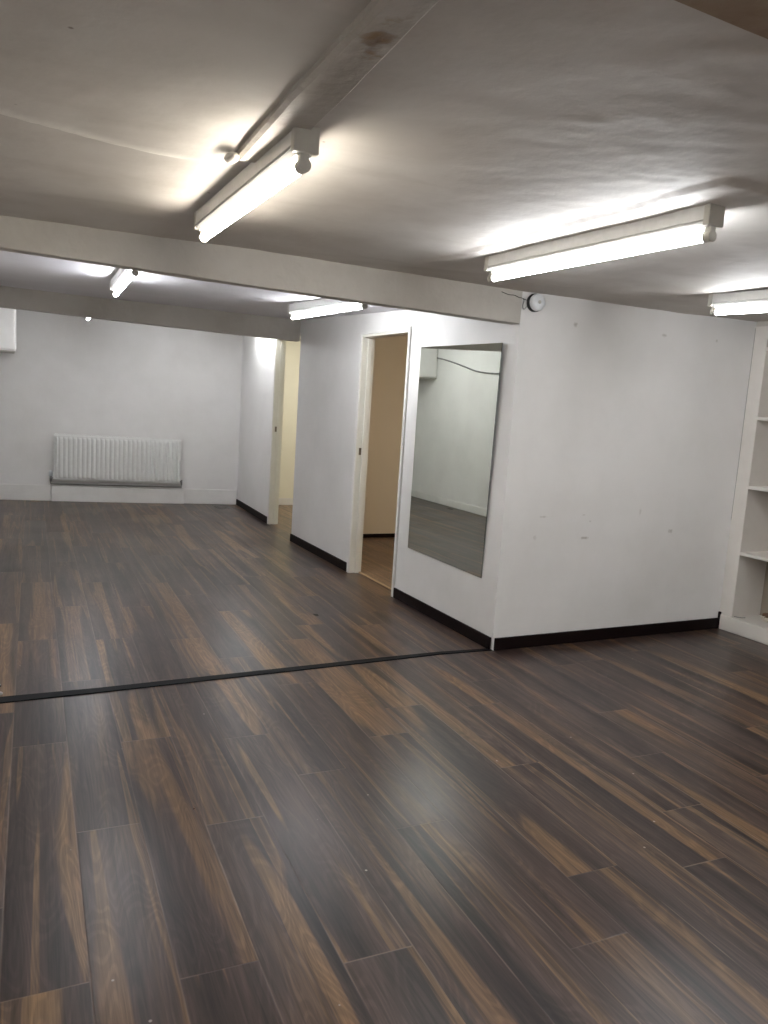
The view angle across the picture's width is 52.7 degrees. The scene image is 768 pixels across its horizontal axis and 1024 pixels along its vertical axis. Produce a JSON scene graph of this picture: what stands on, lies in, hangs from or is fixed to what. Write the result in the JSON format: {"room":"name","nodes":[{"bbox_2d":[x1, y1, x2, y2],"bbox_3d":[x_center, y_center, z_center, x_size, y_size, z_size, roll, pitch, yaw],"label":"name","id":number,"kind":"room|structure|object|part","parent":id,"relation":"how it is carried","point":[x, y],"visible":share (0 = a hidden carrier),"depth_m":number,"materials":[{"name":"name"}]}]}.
{"room":"empty basement room","nodes":[
{"label":"empty basement room","id":0,"kind":"room"},
{"bbox_2d":[0,310,242,498],"bbox_3d":[-3.737,-1.338,9.763,4.065,2.410,0.148,1,8,-18],"label":"wall","id":1,"kind":"structure","parent":0,"point":[65,374],"depth_m":9.77,"materials":[{"name":"white paint"}]},
{"bbox_2d":[49,433,182,487],"bbox_3d":[-3.384,-0.643,9.859,1.609,0.632,0.096,1,8,-18],"label":"radiator","id":2,"kind":"object","parent":1,"relation":"attached to","point":[94,458],"visible":1,"depth_m":9.81,"materials":[{"name":"white metal"}]},
{"bbox_2d":[54,433,180,439],"bbox_3d":[-3.354,-0.947,9.813,1.515,0.016,0.058,1,8,-18],"label":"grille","id":3,"kind":"object","parent":2,"relation":"attached to","point":[58,436],"depth_m":9.71,"materials":[{"name":"white metal"}]},
{"bbox_2d":[0,484,236,504],"bbox_3d":[-3.497,-0.224,9.913,3.195,0.197,0.050,1,8,-18],"label":"baseboard","id":4,"kind":"structure","parent":1,"relation":"attached to","point":[58,493],"depth_m":9.91,"materials":[{"name":"white wood"}]},
{"bbox_2d":[235,505,292,533],"bbox_3d":[-0.362,0.083,9.866,2.480,0.001,2.460,0,9,-27],"label":"floor","id":5,"kind":"structure","parent":0,"point":[284,511],"depth_m":9.51,"materials":[{"name":"brown laminate"}]},
{"bbox_2d":[279,335,407,533],"bbox_3d":[0.555,-0.833,8.111,2.600,2.410,6.260,0,9,-27],"label":"wall","id":6,"kind":"structure","parent":0,"point":[390,353],"depth_m":8.47,"materials":[{"name":"paint"}]},
{"bbox_2d":[279,498,292,504],"bbox_3d":[-0.820,-0.146,10.981,2.300,0.095,0.015,0,9,-27],"label":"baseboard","id":7,"kind":"structure","parent":6,"relation":"attached to","point":[282,501],"depth_m":10.71,"materials":[{"name":"beige wood"}]},
{"bbox_2d":[363,533,394,537],"bbox_3d":[0.213,0.260,8.694,2.500,0.045,0.015,0,9,-27],"label":"baseboard","id":8,"kind":"structure","parent":6,"relation":"attached to","point":[386,534],"depth_m":8.55,"materials":[{"name":"black wood"}]},
{"bbox_2d":[361,537,394,586],"bbox_3d":[1.013,0.553,7.094,2.500,0.001,3.640,0,9,-27],"label":"floor","id":9,"kind":"structure","parent":0,"point":[377,553],"depth_m":7.38,"materials":[{"name":"brown laminate"}]},
{"bbox_2d":[0,500,767,1023],"bbox_3d":[-0.094,0.748,5.172,6.200,0.001,12.400,0,9,-27],"label":"floor","id":10,"kind":"structure","parent":0,"point":[568,833],"depth_m":2.86,"materials":[{"name":"brown wood"}]},
{"bbox_2d":[0,648,491,703],"bbox_3d":[-0.952,0.854,3.982,3.600,0.004,0.131,0,9,-27],"label":"floor strip","id":11,"kind":"object","parent":10,"relation":"on","point":[27,697],"visible":1,"depth_m":3.98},
{"bbox_2d":[719,321,767,644],"bbox_3d":[3.050,-0.097,4.757,0.324,2.185,1.858,0,9,-27],"label":"shelving unit","id":12,"kind":"object","parent":10,"relation":"on","point":[745,582],"visible":1,"depth_m":5.48,"materials":[{"name":"paint"}]},
{"bbox_3d":[2.667,-0.281,5.526,0.296,2.078,0.104,0,9,-27],"label":"panel","id":13,"kind":"part","parent":12,"relation":"part of","materials":[{"name":"paint"}]},
{"bbox_3d":[2.843,0.359,5.172,0.302,0.022,0.869,0,9,-27],"label":"shelf","id":14,"kind":"part","parent":12,"relation":"part of","materials":[{"name":"paint"}]},
{"bbox_3d":[2.873,-0.107,5.108,0.302,0.022,0.869,0,9,-27],"label":"shelf","id":15,"kind":"part","parent":12,"relation":"part of","materials":[{"name":"paint"}]},
{"bbox_3d":[2.904,-0.581,5.043,0.302,0.022,0.869,0,9,-27],"label":"shelf","id":16,"kind":"part","parent":12,"relation":"part of","materials":[{"name":"paint"}]},
{"bbox_3d":[3.190,-0.097,4.827,0.011,2.185,1.858,0,9,-27],"label":"panel","id":17,"kind":"part","parent":12,"relation":"part of","materials":[{"name":"paint"}]},
{"bbox_2d":[761,613,767,621],"bbox_3d":[2.754,0.745,5.502,0.150,0.065,0.169,0,9,-27],"label":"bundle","id":18,"kind":"object","parent":12,"relation":"on","point":[764,617],"visible":1,"depth_m":5.50,"materials":[{"name":"beige"}]},
{"bbox_2d":[0,0,767,321],"bbox_3d":[0.750,-1.262,3.488,6.220,0.300,9.280,0,9,-27],"label":"ceiling","id":19,"kind":"structure","parent":0,"point":[490,127],"depth_m":2.06,"materials":[{"name":"paint"}]},
{"bbox_2d":[110,268,138,297],"bbox_3d":[-1.575,-1.431,4.705,0.070,0.140,1.205,0,9,-24],"label":"fluorescent light","id":20,"kind":"object","parent":19,"relation":"attached to","point":[122,278],"visible":0.73,"depth_m":4.71,"materials":[{"name":"plastic"}]},
{"bbox_2d":[0,286,300,341],"bbox_3d":[-2.197,-1.870,7.123,3.000,0.322,0.103,0,9,-27],"label":"ceiling beam","id":21,"kind":"structure","parent":19,"relation":"attached to","point":[181,317],"depth_m":7.11,"materials":[{"name":"paint"}]},
{"bbox_2d":[0,215,522,324],"bbox_3d":[-0.827,-1.282,3.714,3.600,0.382,0.092,0,9,-27],"label":"ceiling beam","id":22,"kind":"structure","parent":19,"relation":"attached to","point":[237,266],"depth_m":3.79,"materials":[{"name":"paint"}]},
{"bbox_2d":[288,299,367,319],"bbox_3d":[-0.412,-1.462,5.477,0.070,0.140,1.194,-1,9,-30],"label":"fluorescent light","id":23,"kind":"object","parent":19,"relation":"attached to","point":[305,307],"visible":0.81,"depth_m":5.52,"materials":[{"name":"plastic"}]},
{"bbox_2d":[236,0,438,162],"bbox_3d":[-0.119,-1.014,1.693,0.117,0.172,1.607,0,9,-24],"label":"ceiling beam","id":24,"kind":"structure","parent":19,"relation":"attached to","point":[382,24],"depth_m":1.61,"materials":[{"name":"paint"}]},
{"bbox_2d":[224,151,239,163],"bbox_3d":[-1.056,-0.920,1.200,2.075,0.033,1.430,0,9,-27],"label":"conduit","id":25,"kind":"object","parent":24,"relation":"attached to","point":[231,157],"visible":1,"depth_m":2.23,"materials":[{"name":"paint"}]},
{"bbox_2d":[194,127,319,243],"bbox_3d":[-0.453,-1.032,2.506,0.071,0.140,1.184,0,9,-26],"label":"fluorescent light","id":26,"kind":"object","parent":24,"relation":"attached to","point":[288,159],"visible":0.98,"depth_m":2.29,"materials":[{"name":"plastic"}]},
{"bbox_2d":[484,203,725,282],"bbox_3d":[0.772,-1.025,3.002,0.070,0.140,1.234,0,9,-28],"label":"fluorescent light","id":27,"kind":"object","parent":19,"relation":"attached to","point":[707,218],"visible":0.98,"depth_m":2.83,"materials":[{"name":"plastic"}]},
{"bbox_2d":[675,0,767,38],"bbox_3d":[1.431,-0.868,1.413,5.580,0.287,0.402,0,9,-27],"label":"ceiling beam","id":28,"kind":"structure","parent":19,"relation":"attached to","point":[751,16],"depth_m":1.17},
{"bbox_2d":[707,289,767,315],"bbox_3d":[2.115,-1.036,3.694,0.070,0.140,1.210,-2,10,-36],"label":"fluorescent light","id":29,"kind":"object","parent":19,"relation":"attached to","point":[754,297],"visible":0.99,"depth_m":4.03,"materials":[{"name":"plastic"}]},
{"bbox_2d":[237,291,534,649],"bbox_3d":[-0.582,-0.817,7.457,0.210,2.410,6.346,0,9,-25],"label":"wall","id":30,"kind":"structure","parent":0,"point":[329,346],"depth_m":6.32,"materials":[{"name":"white paint"}]},
{"bbox_2d":[236,499,266,523],"bbox_3d":[-1.675,-0.021,9.736,0.014,0.078,1.562,0,9,-24],"label":"baseboard","id":31,"kind":"structure","parent":30,"relation":"attached to","point":[239,503],"depth_m":9.62,"materials":[{"name":"black wood"}]},
{"bbox_2d":[267,334,300,523],"bbox_3d":[-1.008,-0.841,8.434,0.120,2.138,1.055,0,9,-27],"label":"door frame","id":32,"kind":"structure","parent":30,"relation":"in","point":[280,345],"depth_m":8.86,"materials":[{"name":"wood"}]},
{"bbox_3d":[-1.055,-0.841,8.410,0.014,2.138,1.055,0,9,-27],"label":"casing","id":33,"kind":"part","parent":32,"relation":"part of","materials":[{"name":"white wood"}]},
{"bbox_2d":[290,534,346,570],"bbox_3d":[-0.645,0.370,7.375,0.014,0.078,1.454,0,9,-27],"label":"baseboard","id":34,"kind":"structure","parent":30,"relation":"attached to","point":[330,558],"depth_m":7.28,"materials":[{"name":"black wood"}]},
{"bbox_2d":[346,326,411,596],"bbox_3d":[-0.015,-0.420,6.226,0.120,2.033,0.883,0,9,-27],"label":"door frame","id":35,"kind":"structure","parent":30,"relation":"in","point":[367,339],"depth_m":6.52,"materials":[{"name":"wood"}]},
{"bbox_2d":[393,588,490,648],"bbox_3d":[0.365,0.713,5.356,0.014,0.078,1.306,0,9,-27],"label":"baseboard","id":36,"kind":"structure","parent":30,"relation":"attached to","point":[480,638],"depth_m":5.25,"materials":[{"name":"black wood"}]},
{"bbox_2d":[408,343,502,577],"bbox_3d":[0.441,-0.375,5.176,0.027,1.458,1.033,0,9,-27],"label":"wall mirror","id":37,"kind":"object","parent":30,"relation":"attached to","point":[458,388],"visible":1,"depth_m":5.12,"materials":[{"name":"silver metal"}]},
{"bbox_2d":[506,293,756,636],"bbox_3d":[1.787,-0.353,5.201,2.200,2.410,0.120,0,9,-27],"label":"wall","id":38,"kind":"structure","parent":0,"point":[634,420],"depth_m":5.04,"materials":[{"name":"paint"}]},
{"bbox_2d":[527,293,544,311],"bbox_3d":[0.887,-1.216,4.501,0.104,0.104,0.063,0,9,-27],"label":"fire alarm","id":39,"kind":"object","parent":38,"relation":"attached to","point":[536,302],"visible":1,"depth_m":4.48,"materials":[{"name":"white plastic"}]},
{"bbox_2d":[494,618,718,650],"bbox_3d":[1.553,0.811,5.206,1.953,0.078,0.014,0,9,-27],"label":"baseboard","id":40,"kind":"structure","parent":38,"relation":"attached to","point":[503,643],"depth_m":5.14,"materials":[{"name":"black wood"}]},
{"bbox_2d":[718,611,720,628],"bbox_3d":[2.436,0.784,5.639,0.016,0.125,0.018,0,9,-27],"label":"trim","id":41,"kind":"structure","parent":38,"relation":"attached to","point":[719,612],"depth_m":5.63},
{"bbox_3d":[-2.611,-0.439,3.767,0.750,2.410,12.500,0,9,-27],"label":"wall","id":42,"kind":"structure","parent":0,"visible":0},
{"bbox_2d":[0,308,15,353],"bbox_3d":[-4.472,-2.141,8.857,0.482,0.600,0.660,0,9,-27],"label":"wall box","id":43,"kind":"object","parent":42,"relation":"attached to","point":[7,316],"visible":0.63,"depth_m":8.65,"materials":[{"name":"plastic"}]},
{"bbox_3d":[-4.498,-1.851,8.899,0.470,0.012,0.650,0,9,-27],"label":"panel","id":44,"kind":"part","parent":43,"relation":"part of","materials":[{"name":"plastic"}]}
]}

